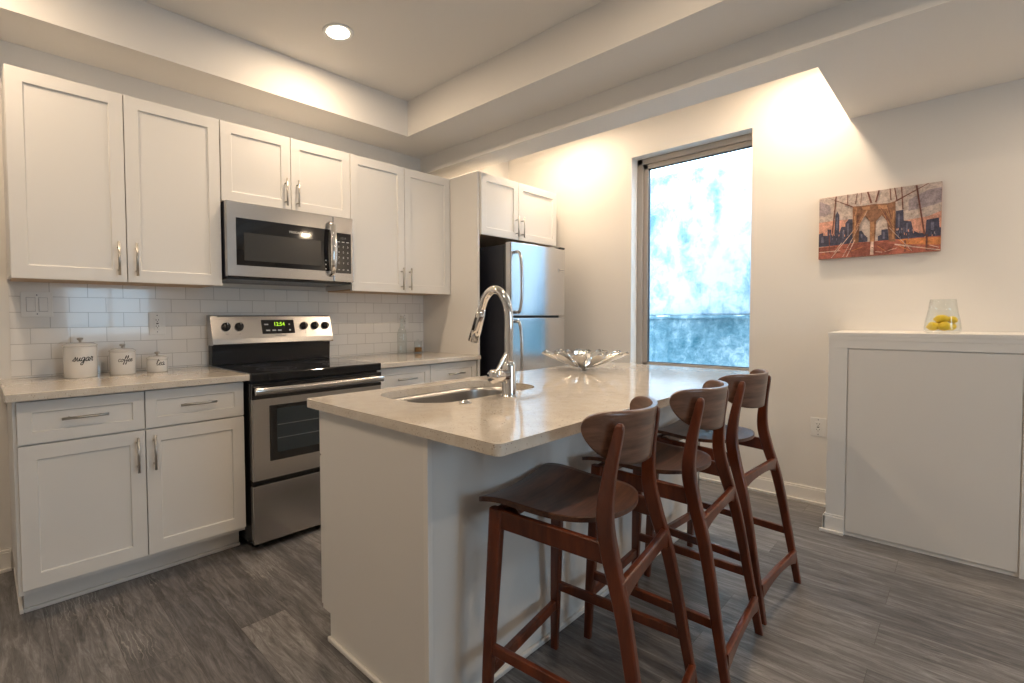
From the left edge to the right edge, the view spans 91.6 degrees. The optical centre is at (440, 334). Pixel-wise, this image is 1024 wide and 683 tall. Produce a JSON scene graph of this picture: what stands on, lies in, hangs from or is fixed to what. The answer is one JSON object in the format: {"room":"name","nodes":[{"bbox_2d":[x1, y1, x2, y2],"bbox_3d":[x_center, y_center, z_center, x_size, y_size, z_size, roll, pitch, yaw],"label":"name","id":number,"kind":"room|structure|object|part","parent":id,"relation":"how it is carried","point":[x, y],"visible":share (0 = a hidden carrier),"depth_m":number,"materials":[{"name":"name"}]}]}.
{"room":"kitchen","nodes":[
{"label":"kitchen","id":0,"kind":"room"},
{"bbox_2d":[0,40,507,567],"bbox_3d":[-1.706,-0.347,2.776,6.717,2.900,0.200,-2,3,-43],"label":"wall","id":1,"kind":"structure","parent":0,"point":[12,54],"depth_m":2.59,"materials":[{"name":"white paint"}]},
{"bbox_2d":[0,548,11,573],"bbox_3d":[-2.983,1.106,1.464,2.580,0.100,0.028,-2,3,-43],"label":"baseboard","id":2,"kind":"structure","parent":1,"relation":"attached to","point":[5,555],"depth_m":2.33,"materials":[{"name":"white paint"}]},
{"bbox_2d":[0,64,221,287],"bbox_3d":[-1.603,-0.700,2.472,0.868,0.893,0.369,-2,3,-43],"label":"upper cabinet","id":3,"kind":"object","parent":1,"relation":"attached to","point":[105,187],"visible":1,"depth_m":2.31,"materials":[{"name":"white paint"}]},
{"bbox_3d":[-1.670,-0.691,2.220,0.423,0.891,0.020,-2,3,-43],"label":"door","id":4,"kind":"part","parent":3,"relation":"part of","materials":[{"name":"white paint"}]},
{"bbox_3d":[-1.520,-0.358,2.331,0.012,0.158,0.036,-2,3,-43],"label":"bar handle","id":5,"kind":"part","parent":3,"relation":"part of","materials":[{"name":"silver metal"}]},
{"bbox_3d":[-1.466,-0.360,2.381,0.012,0.158,0.036,-2,3,-43],"label":"bar handle","id":6,"kind":"part","parent":3,"relation":"part of","materials":[{"name":"silver metal"}]},
{"bbox_3d":[-1.353,-0.702,2.516,0.439,0.891,0.020,-2,3,-43],"label":"door","id":7,"kind":"part","parent":3,"relation":"part of","materials":[{"name":"white paint"}]},
{"bbox_2d":[8,280,423,378],"bbox_3d":[-1.092,-0.059,3.216,2.590,0.468,0.008,-2,3,-43],"label":"tile backsplash","id":8,"kind":"structure","parent":1,"relation":"attached to","point":[107,316],"depth_m":2.81,"materials":[{"name":"white tile"}]},
{"bbox_2d":[20,292,52,316],"bbox_3d":[-1.958,-0.144,2.392,0.122,0.122,0.010,-2,3,-43],"label":"light switch","id":9,"kind":"object","parent":8,"relation":"attached to","point":[33,304],"visible":1,"depth_m":2.39,"materials":[{"name":"white plastic"}]},
{"bbox_2d":[148,312,165,334],"bbox_3d":[-1.580,-0.060,2.748,0.082,0.124,0.009,-2,3,-43],"label":"wall outlet","id":10,"kind":"object","parent":8,"relation":"attached to","point":[156,319],"visible":1,"depth_m":2.75,"materials":[{"name":"white plastic"}]},
{"bbox_2d":[154,318,160,329],"bbox_3d":[-1.578,-0.060,2.746,0.033,0.066,0.003,-2,3,-43],"label":"receptacle","id":11,"kind":"object","parent":10,"relation":"attached to","point":[157,321],"depth_m":2.75,"materials":[{"name":"white plastic"}]},
{"bbox_2d":[400,313,407,328],"bbox_3d":[-0.290,-0.106,3.953,0.082,0.124,0.009,-2,3,-43],"label":"wall outlet","id":12,"kind":"object","parent":8,"relation":"attached to","point":[403,325],"visible":0.84,"depth_m":3.95,"materials":[{"name":"white plastic"}]},
{"bbox_2d":[219,120,349,218],"bbox_3d":[-0.988,-0.954,3.040,0.817,0.433,0.369,-2,3,-43],"label":"upper cabinet","id":13,"kind":"object","parent":1,"relation":"attached to","point":[259,167],"visible":0.8,"depth_m":2.89,"materials":[{"name":"white paint"}]},
{"bbox_3d":[-1.044,-0.944,2.798,0.401,0.431,0.020,-2,3,-43],"label":"door","id":14,"kind":"part","parent":13,"relation":"part of","materials":[{"name":"white paint"}]},
{"bbox_3d":[-0.904,-0.835,2.894,0.012,0.158,0.036,-2,3,-43],"label":"bar handle","id":15,"kind":"part","parent":13,"relation":"part of","materials":[{"name":"silver metal"}]},
{"bbox_2d":[220,200,353,286],"bbox_3d":[-0.963,-0.522,3.021,0.796,0.420,0.446,-2,3,-43],"label":"microwave","id":16,"kind":"object","parent":13,"relation":"attached to","point":[261,244],"visible":0.99,"depth_m":2.86,"materials":[{"name":"silver metal"}]},
{"bbox_3d":[-0.896,-0.512,2.867,0.582,0.257,0.012,-2,3,-43],"label":"door glass","id":17,"kind":"part","parent":16,"relation":"part of","materials":[{"name":"black glass"}]},
{"bbox_3d":[-0.665,-0.527,3.039,0.033,0.343,0.064,-2,3,-43],"label":"handle","id":18,"kind":"part","parent":16,"relation":"part of","materials":[{"name":"silver metal"}]},
{"bbox_3d":[-0.625,-0.535,3.136,0.144,0.406,0.032,-2,3,-43],"label":"control panel","id":19,"kind":"part","parent":16,"relation":"part of","materials":[{"name":"silver metal"}]},
{"bbox_3d":[-0.620,-0.512,3.125,0.116,0.252,0.012,-2,3,-43],"label":"keypad panel","id":20,"kind":"part","parent":16,"relation":"part of","materials":[{"name":"black glass"}]},
{"bbox_3d":[-0.850,-0.837,2.945,0.012,0.158,0.036,-2,3,-43],"label":"bar handle","id":21,"kind":"part","parent":13,"relation":"part of","materials":[{"name":"silver metal"}]},
{"bbox_3d":[-0.746,-0.955,3.077,0.410,0.431,0.020,-2,3,-43],"label":"door","id":22,"kind":"part","parent":13,"relation":"part of","materials":[{"name":"white paint"}]},
{"bbox_2d":[326,154,449,295],"bbox_3d":[-0.357,-0.748,3.636,0.903,0.893,0.369,-2,3,-43],"label":"upper cabinet","id":23,"kind":"object","parent":1,"relation":"attached to","point":[400,216],"visible":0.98,"depth_m":3.49,"materials":[{"name":"white paint"}]},
{"bbox_3d":[-0.428,-0.737,3.381,0.447,0.891,0.020,-2,3,-43],"label":"door","id":24,"kind":"part","parent":23,"relation":"part of","materials":[{"name":"white paint"}]},
{"bbox_3d":[-0.269,-0.393,3.500,0.012,0.158,0.036,-2,3,-43],"label":"bar handle","id":25,"kind":"part","parent":23,"relation":"part of","materials":[{"name":"silver metal"}]},
{"bbox_3d":[-0.215,-0.395,3.551,0.012,0.158,0.036,-2,3,-43],"label":"bar handle","id":26,"kind":"part","parent":23,"relation":"part of","materials":[{"name":"silver metal"}]},
{"bbox_3d":[-0.098,-0.750,3.689,0.450,0.891,0.020,-2,3,-43],"label":"door","id":27,"kind":"part","parent":23,"relation":"part of","materials":[{"name":"white paint"}]},
{"bbox_2d":[479,172,555,247],"bbox_3d":[0.448,-0.988,4.177,0.972,0.459,0.671,-2,3,-43],"label":"upper cabinet","id":28,"kind":"object","parent":1,"relation":"attached to","point":[509,210],"visible":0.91,"depth_m":3.91,"materials":[{"name":"white paint"}]},
{"bbox_3d":[0.453,-0.974,3.785,0.440,0.457,0.020,-2,3,-43],"label":"door","id":29,"kind":"part","parent":28,"relation":"part of","materials":[{"name":"white paint"}]},
{"bbox_3d":[0.607,-0.850,3.894,0.012,0.158,0.036,-2,3,-43],"label":"bar handle","id":30,"kind":"part","parent":28,"relation":"part of","materials":[{"name":"silver metal"}]},
{"bbox_3d":[0.808,-0.987,4.116,0.526,0.457,0.020,-2,3,-43],"label":"door","id":31,"kind":"part","parent":28,"relation":"part of","materials":[{"name":"white paint"}]},
{"bbox_2d":[0,0,1023,178],"bbox_3d":[0.404,-1.462,0.474,6.317,0.547,6.000,-2,3,-43],"label":"ceiling","id":32,"kind":"structure","parent":0,"point":[458,87],"depth_m":2.56,"materials":[{"name":"white paint"}]},
{"bbox_2d":[322,23,353,40],"bbox_3d":[-0.557,-1.638,2.678,0.168,0.006,0.168,-2,3,-43],"label":"recessed light","id":33,"kind":"object","parent":32,"relation":"in","point":[333,31],"visible":1,"depth_m":2.67,"materials":[{"name":"white plastic"}]},
{"bbox_2d":[0,479,1023,682],"bbox_3d":[0.422,1.213,0.563,6.717,0.100,6.400,-2,3,-43],"label":"floor","id":34,"kind":"structure","parent":0,"point":[861,610],"depth_m":1.91,"materials":[{"name":"wood"}]},
{"bbox_2d":[7,381,245,614],"bbox_3d":[-1.509,0.676,2.411,0.885,0.876,0.641,-2,3,-43],"label":"base cabinet","id":35,"kind":"object","parent":34,"relation":"on","point":[106,490],"visible":0.92,"depth_m":2.15,"materials":[{"name":"white paint"}]},
{"bbox_3d":[-1.481,0.342,2.052,0.432,0.168,0.020,-2,3,-43],"label":"drawer","id":36,"kind":"part","parent":35,"relation":"part of","materials":[{"name":"white paint"}]},
{"bbox_3d":[-1.478,0.716,2.064,0.432,0.568,0.020,-2,3,-43],"label":"door","id":37,"kind":"part","parent":35,"relation":"part of","materials":[{"name":"white paint"}]},
{"bbox_3d":[-1.462,0.337,2.031,0.158,0.012,0.036,-2,3,-43],"label":"bar handle","id":38,"kind":"part","parent":35,"relation":"part of","materials":[{"name":"silver metal"}]},
{"bbox_2d":[0,366,249,402],"bbox_3d":[-1.512,0.222,2.389,0.920,0.031,0.651,-2,3,-43],"label":"countertop","id":39,"kind":"structure","parent":35,"relation":"on","point":[50,387],"depth_m":2.21,"materials":[{"name":"stone"}]},
{"bbox_2d":[62,338,97,378],"bbox_3d":[-1.753,0.112,2.401,0.139,0.192,0.140,-2,3,-43],"label":"canister","id":40,"kind":"object","parent":39,"relation":"on","point":[80,359],"visible":1,"depth_m":2.35,"materials":[{"name":"white ceramic"}]},
{"bbox_3d":[-1.754,0.048,2.399,0.139,0.020,0.139,-2,3,-43],"label":"lid","id":41,"kind":"part","parent":40,"relation":"part of","materials":[{"name":"white ceramic"}]},
{"bbox_2d":[109,344,135,374],"bbox_3d":[-1.626,0.125,2.521,0.117,0.156,0.117,-2,3,-43],"label":"canister","id":42,"kind":"object","parent":39,"relation":"on","point":[122,361],"visible":1,"depth_m":2.48,"materials":[{"name":"white ceramic"}]},
{"bbox_3d":[-1.626,0.079,2.520,0.117,0.020,0.117,-2,3,-43],"label":"lid","id":43,"kind":"part","parent":42,"relation":"part of","materials":[{"name":"white ceramic"}]},
{"bbox_2d":[146,351,167,371],"bbox_3d":[-1.510,0.145,2.630,0.103,0.108,0.104,-2,3,-43],"label":"canister","id":44,"kind":"object","parent":39,"relation":"on","point":[157,363],"visible":1,"depth_m":2.59,"materials":[{"name":"white ceramic"}]},
{"bbox_3d":[-1.510,0.123,2.629,0.103,0.020,0.103,-2,3,-43],"label":"lid","id":45,"kind":"part","parent":44,"relation":"part of","materials":[{"name":"white ceramic"}]},
{"bbox_3d":[-1.538,1.104,2.462,0.881,0.018,0.486,-2,3,-43],"label":"shoe moulding","id":46,"kind":"part","parent":35,"relation":"part of","materials":[{"name":"white paint"}]},
{"bbox_3d":[-1.327,0.529,2.163,0.012,0.155,0.036,-2,3,-43],"label":"bar handle","id":47,"kind":"part","parent":35,"relation":"part of","materials":[{"name":"silver metal"}]},
{"bbox_3d":[-1.278,0.527,2.208,0.012,0.155,0.036,-2,3,-43],"label":"bar handle","id":48,"kind":"part","parent":35,"relation":"part of","materials":[{"name":"silver metal"}]},
{"bbox_3d":[-1.161,0.330,2.351,0.436,0.168,0.020,-2,3,-43],"label":"drawer","id":49,"kind":"part","parent":35,"relation":"part of","materials":[{"name":"white paint"}]},
{"bbox_3d":[-1.159,0.704,2.363,0.436,0.568,0.020,-2,3,-43],"label":"door","id":50,"kind":"part","parent":35,"relation":"part of","materials":[{"name":"white paint"}]},
{"bbox_3d":[-1.143,0.324,2.330,0.158,0.012,0.036,-2,3,-43],"label":"bar handle","id":51,"kind":"part","parent":35,"relation":"part of","materials":[{"name":"silver metal"}]},
{"bbox_2d":[206,315,383,546],"bbox_3d":[-0.859,0.487,2.963,0.798,1.209,0.693,-2,3,-43],"label":"range","id":52,"kind":"object","parent":34,"relation":"on","point":[282,435],"visible":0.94,"depth_m":2.67,"materials":[{"name":"silver metal"}]},
{"bbox_3d":[-1.264,-0.045,2.916,0.051,0.052,0.045,-2,3,-43],"label":"knob","id":53,"kind":"part","parent":52,"relation":"part of","materials":[{"name":"black plastic"}]},
{"bbox_3d":[-1.208,-0.047,2.970,0.051,0.052,0.045,-2,3,-43],"label":"knob","id":54,"kind":"part","parent":52,"relation":"part of","materials":[{"name":"black plastic"}]},
{"bbox_3d":[-1.064,-0.034,3.161,0.794,0.179,0.104,-2,3,-43],"label":"control panel","id":55,"kind":"part","parent":52,"relation":"part of","materials":[{"name":"silver metal"}]},
{"bbox_3d":[-0.664,0.908,2.771,0.794,0.297,0.038,-2,3,-43],"label":"storage drawer","id":56,"kind":"part","parent":52,"relation":"part of","materials":[{"name":"silver metal"}]},
{"bbox_2d":[211,358,380,381],"bbox_3d":[-0.854,0.202,2.945,0.798,0.044,0.589,-2,3,-43],"label":"cooktop","id":57,"kind":"object","parent":52,"relation":"in","point":[298,369],"depth_m":2.82,"materials":[{"name":"black glass"}]},
{"bbox_3d":[-0.898,-0.059,3.259,0.051,0.052,0.045,-2,3,-43],"label":"knob","id":58,"kind":"part","parent":52,"relation":"part of","materials":[{"name":"black plastic"}]},
{"bbox_3d":[-0.666,0.487,2.756,0.794,0.496,0.040,-2,3,-43],"label":"oven door","id":59,"kind":"part","parent":52,"relation":"part of","materials":[{"name":"silver metal"}]},
{"bbox_3d":[-0.839,-0.061,3.313,0.051,0.052,0.045,-2,3,-43],"label":"knob","id":60,"kind":"part","parent":52,"relation":"part of","materials":[{"name":"black plastic"}]},
{"bbox_3d":[-0.639,0.277,2.719,0.786,0.037,0.045,-2,3,-43],"label":"door handle","id":61,"kind":"part","parent":52,"relation":"part of","materials":[{"name":"silver metal"}]},
{"bbox_3d":[-0.782,-0.063,3.367,0.051,0.052,0.045,-2,3,-43],"label":"knob","id":62,"kind":"part","parent":52,"relation":"part of","materials":[{"name":"black plastic"}]},
{"bbox_2d":[377,360,475,388],"bbox_3d":[-0.254,0.629,3.584,0.900,0.876,0.641,-2,3,-43],"label":"base cabinet","id":63,"kind":"object","parent":34,"relation":"on","point":[426,373],"visible":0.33,"depth_m":3.33,"materials":[{"name":"white paint"}]},
{"bbox_3d":[-0.237,0.295,3.215,0.435,0.168,0.020,-2,3,-43],"label":"drawer","id":64,"kind":"part","parent":63,"relation":"part of","materials":[{"name":"white paint"}]},
{"bbox_2d":[329,351,480,367],"bbox_3d":[-0.257,0.175,3.562,0.912,0.031,0.651,-2,3,-43],"label":"countertop","id":65,"kind":"structure","parent":63,"relation":"on","point":[389,360],"depth_m":3.44,"materials":[{"name":"stone"}]},
{"bbox_2d":[414,347,421,351],"bbox_3d":[-0.179,0.092,3.929,0.066,0.110,0.066,-2,3,-43],"label":"glass jar","id":66,"kind":"object","parent":65,"relation":"on","point":[416,349],"visible":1,"depth_m":3.91,"materials":[{"name":"brown glass"}]},
{"bbox_3d":[-0.218,0.289,3.194,0.158,0.012,0.036,-2,3,-43],"label":"bar handle","id":67,"kind":"part","parent":63,"relation":"part of","materials":[{"name":"silver metal"}]},
{"bbox_3d":[0.091,0.282,3.522,0.457,0.168,0.020,-2,3,-43],"label":"drawer","id":68,"kind":"part","parent":63,"relation":"part of","materials":[{"name":"white paint"}]},
{"bbox_2d":[423,171,479,376],"bbox_3d":[0.072,-0.075,3.885,0.021,2.259,0.619,-2,3,-43],"label":"panel","id":69,"kind":"object","parent":34,"relation":"on","point":[448,320],"visible":0.31,"depth_m":3.77,"materials":[{"name":"white paint"}]},
{"bbox_2d":[319,405,699,682],"bbox_3d":[0.508,0.677,2.352,2.112,0.852,0.664,-2,3,-43],"label":"base cabinet","id":70,"kind":"object","parent":34,"relation":"on","point":[404,521],"visible":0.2,"depth_m":1.58,"materials":[{"name":"white paint"}]},
{"bbox_3d":[-0.266,0.358,2.011,0.500,0.167,0.020,-2,3,-43],"label":"drawer","id":71,"kind":"part","parent":70,"relation":"part of","materials":[{"name":"white paint"}]},
{"bbox_3d":[-0.263,0.729,2.024,0.500,0.564,0.020,-2,3,-43],"label":"door","id":72,"kind":"part","parent":70,"relation":"part of","materials":[{"name":"white paint"}]},
{"bbox_3d":[-0.233,0.706,1.631,0.018,0.852,0.595,-2,3,-43],"label":"panel","id":73,"kind":"part","parent":70,"relation":"part of","materials":[{"name":"white paint"}]},
{"bbox_3d":[0.546,1.095,2.328,2.112,0.018,0.560,-2,3,-43],"label":"shoe moulding","id":74,"kind":"part","parent":70,"relation":"part of","materials":[{"name":"white paint"}]},
{"bbox_2d":[307,362,750,456],"bbox_3d":[0.602,0.238,2.256,2.165,0.031,0.953,-2,3,-43],"label":"countertop","id":75,"kind":"structure","parent":70,"relation":"on","point":[552,403],"depth_m":1.72,"materials":[{"name":"stone"}]},
{"bbox_2d":[392,387,520,402],"bbox_3d":[0.086,0.352,2.061,0.716,0.175,0.406,-2,3,-43],"label":"sink","id":76,"kind":"object","parent":75,"relation":"in","point":[454,395],"visible":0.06,"depth_m":2.28,"materials":[{"name":"silver metal"}]},
{"bbox_2d":[459,400,471,404],"bbox_3d":[0.087,0.237,1.733,0.046,0.012,0.046,-2,3,-43],"label":"switch","id":77,"kind":"object","parent":75,"relation":"on","point":[464,402],"visible":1,"depth_m":1.72,"materials":[{"name":"silver metal"}]},
{"bbox_2d":[468,286,516,397],"bbox_3d":[0.173,0.024,1.903,0.128,0.425,0.236,-2,3,-43],"label":"faucet","id":78,"kind":"object","parent":75,"relation":"on","point":[506,375],"visible":1,"depth_m":1.85,"materials":[{"name":"silver metal"}]},
{"bbox_3d":[0.210,-0.041,1.910,0.032,0.295,0.172,-2,3,-43],"label":"spout","id":79,"kind":"part","parent":78,"relation":"part of","materials":[{"name":"silver metal"}]},
{"bbox_3d":[0.225,0.104,1.826,0.049,0.071,0.017,-1,2,-26],"label":"lever","id":80,"kind":"part","parent":78,"relation":"part of","materials":[{"name":"silver metal"}]},
{"bbox_2d":[542,349,629,369],"bbox_3d":[0.817,0.147,2.802,0.479,0.110,0.474,1,3,41],"label":"fruit bowl","id":81,"kind":"object","parent":75,"relation":"on","point":[578,358],"visible":1,"depth_m":2.73,"materials":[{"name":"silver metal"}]},
{"bbox_2d":[479,242,564,375],"bbox_3d":[0.527,0.171,4.076,0.700,1.748,0.854,-2,3,-43],"label":"refrigerator","id":82,"kind":"object","parent":34,"relation":"on","point":[532,277],"visible":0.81,"depth_m":3.73,"materials":[{"name":"silver metal"}]},
{"bbox_3d":[0.571,0.175,3.582,0.025,0.561,0.074,-2,3,-43],"label":"handle","id":83,"kind":"part","parent":82,"relation":"part of","materials":[{"name":"silver metal"}]},
{"bbox_3d":[0.567,-0.379,3.564,0.025,0.463,0.074,-2,3,-43],"label":"handle","id":84,"kind":"part","parent":82,"relation":"part of","materials":[{"name":"silver metal"}]},
{"bbox_3d":[0.749,-0.412,3.814,0.700,0.536,0.064,-2,3,-43],"label":"freezer door","id":85,"kind":"part","parent":82,"relation":"part of","materials":[{"name":"silver metal"}]},
{"bbox_3d":[0.755,0.424,3.842,0.700,1.105,0.064,-2,3,-43],"label":"door","id":86,"kind":"part","parent":82,"relation":"part of","materials":[{"name":"silver metal"}]},
{"bbox_2d":[479,396,697,682],"bbox_3d":[0.437,0.661,1.444,0.513,0.946,0.474,1,2,39],"label":"bar stool","id":87,"kind":"object","parent":34,"relation":"on","point":[559,493],"visible":1,"depth_m":1.39,"materials":[{"name":"red wood"}]},
{"bbox_3d":[0.151,0.817,1.416,0.058,0.640,0.053,1,2,39],"label":"leg","id":88,"kind":"part","parent":87,"relation":"part of","materials":[{"name":"red wood"}]},
{"bbox_3d":[0.285,0.517,1.562,0.020,0.054,0.360,1,2,39],"label":"seat rail","id":89,"kind":"part","parent":87,"relation":"part of","materials":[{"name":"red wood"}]},
{"bbox_3d":[0.286,0.532,1.312,0.308,0.068,0.020,1,2,38],"label":"seat rail","id":90,"kind":"part","parent":87,"relation":"part of","materials":[{"name":"red wood"}]},
{"bbox_3d":[0.410,0.804,1.737,0.058,0.640,0.053,1,2,39],"label":"leg","id":91,"kind":"part","parent":87,"relation":"part of","materials":[{"name":"red wood"}]},
{"bbox_3d":[0.385,0.481,1.480,0.380,0.041,0.423,1,2,39],"label":"seat","id":92,"kind":"part","parent":87,"relation":"part of","materials":[{"name":"brown wood"}]},
{"bbox_3d":[0.457,0.682,1.186,0.065,0.919,0.175,-2,2,-35],"label":"post","id":93,"kind":"part","parent":87,"relation":"part of","materials":[{"name":"red wood"}]},
{"bbox_3d":[0.523,0.263,1.360,0.126,0.146,0.400,1,2,39],"label":"backrest","id":94,"kind":"part","parent":87,"relation":"part of","materials":[{"name":"brown wood"}]},
{"bbox_3d":[0.529,0.520,1.613,0.308,0.068,0.020,1,2,40],"label":"seat rail","id":95,"kind":"part","parent":87,"relation":"part of","materials":[{"name":"red wood"}]},
{"bbox_3d":[0.694,0.671,1.480,0.175,0.919,0.065,0,2,23],"label":"post","id":96,"kind":"part","parent":87,"relation":"part of","materials":[{"name":"red wood"}]},
{"bbox_2d":[582,380,763,682],"bbox_3d":[0.853,0.645,1.825,0.513,0.946,0.474,1,3,43],"label":"bar stool","id":97,"kind":"object","parent":34,"relation":"on","point":[704,408],"visible":0.84,"depth_m":1.68,"materials":[{"name":"red wood"}]},
{"bbox_3d":[0.565,0.800,1.817,0.058,0.640,0.053,1,3,43],"label":"leg","id":98,"kind":"part","parent":97,"relation":"part of","materials":[{"name":"red wood"}]},
{"bbox_3d":[0.846,0.788,2.119,0.058,0.640,0.053,1,3,43],"label":"leg","id":99,"kind":"part","parent":97,"relation":"part of","materials":[{"name":"red wood"}]},
{"bbox_3d":[0.693,0.516,1.704,0.308,0.068,0.020,1,3,42],"label":"seat rail","id":100,"kind":"part","parent":97,"relation":"part of","materials":[{"name":"red wood"}]},
{"bbox_3d":[0.803,0.465,1.864,0.380,0.041,0.423,1,3,43],"label":"seat","id":101,"kind":"part","parent":97,"relation":"part of","materials":[{"name":"brown wood"}]},
{"bbox_3d":[0.933,0.248,1.734,0.126,0.146,0.400,1,3,43],"label":"backrest","id":102,"kind":"part","parent":97,"relation":"part of","materials":[{"name":"brown wood"}]},
{"bbox_3d":[0.855,0.667,1.566,0.065,0.919,0.175,-2,2,-31],"label":"post","id":103,"kind":"part","parent":97,"relation":"part of","materials":[{"name":"red wood"}]},
{"bbox_3d":[0.957,0.505,1.987,0.308,0.068,0.020,1,3,44],"label":"seat rail","id":104,"kind":"part","parent":97,"relation":"part of","materials":[{"name":"red wood"}]},
{"bbox_3d":[1.112,0.656,1.843,0.175,0.919,0.065,1,2,27],"label":"post","id":105,"kind":"part","parent":97,"relation":"part of","materials":[{"name":"red wood"}]},
{"bbox_2d":[644,369,801,624],"bbox_3d":[1.254,0.630,2.217,0.474,0.946,0.513,-2,2,-40],"label":"bar stool","id":106,"kind":"object","parent":34,"relation":"on","point":[751,390],"visible":0.77,"depth_m":2.08,"materials":[{"name":"red wood"}]},
{"bbox_3d":[0.967,0.783,2.245,0.053,0.640,0.058,-2,2,-40],"label":"leg","id":107,"kind":"part","parent":106,"relation":"part of","materials":[{"name":"red wood"}]},
{"bbox_3d":[1.128,0.484,2.361,0.360,0.054,0.020,-2,2,-40],"label":"seat rail","id":108,"kind":"part","parent":106,"relation":"part of","materials":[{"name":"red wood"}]},
{"bbox_3d":[1.283,0.772,2.510,0.053,0.640,0.058,-2,2,-40],"label":"leg","id":109,"kind":"part","parent":106,"relation":"part of","materials":[{"name":"red wood"}]},
{"bbox_3d":[1.082,0.500,2.117,0.020,0.068,0.308,-2,3,-41],"label":"seat rail","id":110,"kind":"part","parent":106,"relation":"part of","materials":[{"name":"red wood"}]},
{"bbox_3d":[1.210,0.449,2.262,0.423,0.041,0.380,-2,2,-40],"label":"seat","id":111,"kind":"part","parent":106,"relation":"part of","materials":[{"name":"brown wood"}]},
{"bbox_3d":[1.324,0.233,2.118,0.400,0.146,0.126,-2,2,-40],"label":"backrest","id":112,"kind":"part","parent":106,"relation":"part of","materials":[{"name":"brown wood"}]},
{"bbox_3d":[1.224,0.652,1.960,0.065,0.919,0.175,-1,2,-24],"label":"post","id":113,"kind":"part","parent":106,"relation":"part of","materials":[{"name":"red wood"}]},
{"bbox_3d":[1.378,0.489,2.366,0.020,0.068,0.308,-2,2,-39],"label":"seat rail","id":114,"kind":"part","parent":106,"relation":"part of","materials":[{"name":"red wood"}]},
{"bbox_3d":[1.513,0.642,2.204,0.175,0.919,0.065,1,2,34],"label":"post","id":115,"kind":"part","parent":106,"relation":"part of","materials":[{"name":"red wood"}]},
{"bbox_2d":[819,330,1023,578],"bbox_3d":[5.457,0.463,4.186,6.967,1.092,2.440,-2,3,-43],"label":"wall","id":116,"kind":"structure","parent":34,"relation":"on","point":[925,431],"depth_m":2.40,"materials":[{"name":"white paint"}]},
{"bbox_3d":[2.291,1.025,2.838,0.471,0.100,0.104,-2,3,-43],"label":"plinth trim","id":117,"kind":"part","parent":116,"relation":"part of","materials":[{"name":"white paint"}]},
{"bbox_3d":[2.497,-0.090,2.453,0.135,0.168,0.135,-2,3,-43],"label":"glass vase","id":118,"kind":"object","parent":116,"relation":"on","visible":0},
{"bbox_2d":[926,322,938,330],"bbox_3d":[2.461,-0.039,2.462,0.046,0.041,0.047,-1,2,-22],"label":"lemon","id":119,"kind":"object","parent":118,"relation":"in","point":[932,326],"visible":0.91,"depth_m":2.45,"materials":[{"name":"yellow food"}]},
{"bbox_2d":[933,315,949,322],"bbox_3d":[2.489,-0.075,2.450,0.048,0.043,0.050,0,2,1],"label":"lemon","id":120,"kind":"object","parent":118,"relation":"in","point":[940,318],"visible":0.94,"depth_m":2.44,"materials":[{"name":"yellow food"}]},
{"bbox_2d":[938,322,952,330],"bbox_3d":[2.482,-0.039,2.428,0.049,0.043,0.048,0,2,20],"label":"lemon","id":121,"kind":"object","parent":118,"relation":"in","point":[944,326],"visible":1,"depth_m":2.42,"materials":[{"name":"yellow food"}]},
{"bbox_2d":[948,316,957,322],"bbox_3d":[2.523,-0.072,2.432,0.038,0.036,0.039,-2,3,-43],"label":"lemon","id":122,"kind":"object","parent":118,"relation":"in","point":[953,319],"visible":0.91,"depth_m":2.42,"materials":[{"name":"yellow food"}]},
{"bbox_2d":[950,323,956,329],"bbox_3d":[2.534,-0.039,2.451,0.051,0.040,0.042,-2,3,-43],"label":"lemon","id":123,"kind":"object","parent":118,"relation":"in","point":[954,327],"visible":0.49,"depth_m":2.44,"materials":[{"name":"yellow food"}]},
{"bbox_2d":[508,67,1023,489],"bbox_3d":[2.860,-0.374,2.664,0.200,2.900,6.200,-2,3,-43],"label":"wall","id":124,"kind":"structure","parent":0,"point":[806,149],"depth_m":3.10,"materials":[{"name":"white paint"}]},
{"bbox_2d":[636,133,751,370],"bbox_3d":[1.905,-0.544,3.727,0.065,1.703,0.837,-2,3,-43],"label":"window","id":125,"kind":"structure","parent":124,"relation":"in","point":[645,166],"depth_m":3.96,"materials":[{"name":"silver metal"}]},
{"bbox_2d":[699,472,825,506],"bbox_3d":[1.551,0.993,3.953,0.028,0.100,2.584,-2,3,-43],"label":"baseboard","id":126,"kind":"structure","parent":124,"relation":"attached to","point":[817,496],"depth_m":3.19,"materials":[{"name":"white paint"}]},
{"bbox_2d":[810,417,825,436],"bbox_3d":[2.361,0.580,3.083,0.009,0.116,0.078,-2,3,-43],"label":"wall outlet","id":127,"kind":"object","parent":124,"relation":"attached to","point":[818,425],"visible":1,"depth_m":3.08,"materials":[{"name":"white plastic"}]},
{"bbox_2d":[815,422,821,432],"bbox_3d":[2.359,0.580,3.082,0.003,0.066,0.033,-2,3,-43],"label":"receptacle","id":128,"kind":"object","parent":127,"relation":"attached to","point":[818,425],"depth_m":3.08,"materials":[{"name":"white plastic"}]},
{"bbox_2d":[818,181,942,259],"bbox_3d":[2.512,-0.641,2.844,0.046,0.370,0.528,-2,3,-43],"label":"picture","id":129,"kind":"object","parent":124,"relation":"attached to","point":[907,219],"visible":1,"depth_m":2.82,"materials":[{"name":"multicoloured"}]},
{"label":"outside","id":130,"kind":"structure","parent":0,"visible":0},
{"bbox_3d":[2.496,2.078,4.239,1.283,0.100,8.500,-2,3,-43],"label":"ground","id":131,"kind":"structure","parent":130,"visible":0},
{"bbox_2d":[649,156,751,366],"bbox_3d":[2.829,0.216,4.501,0.337,3.600,8.500,-2,3,-43],"label":"window pane","id":132,"kind":"structure","parent":131,"relation":"on","point":[700,218],"depth_m":4.68,"materials":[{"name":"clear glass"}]}
]}

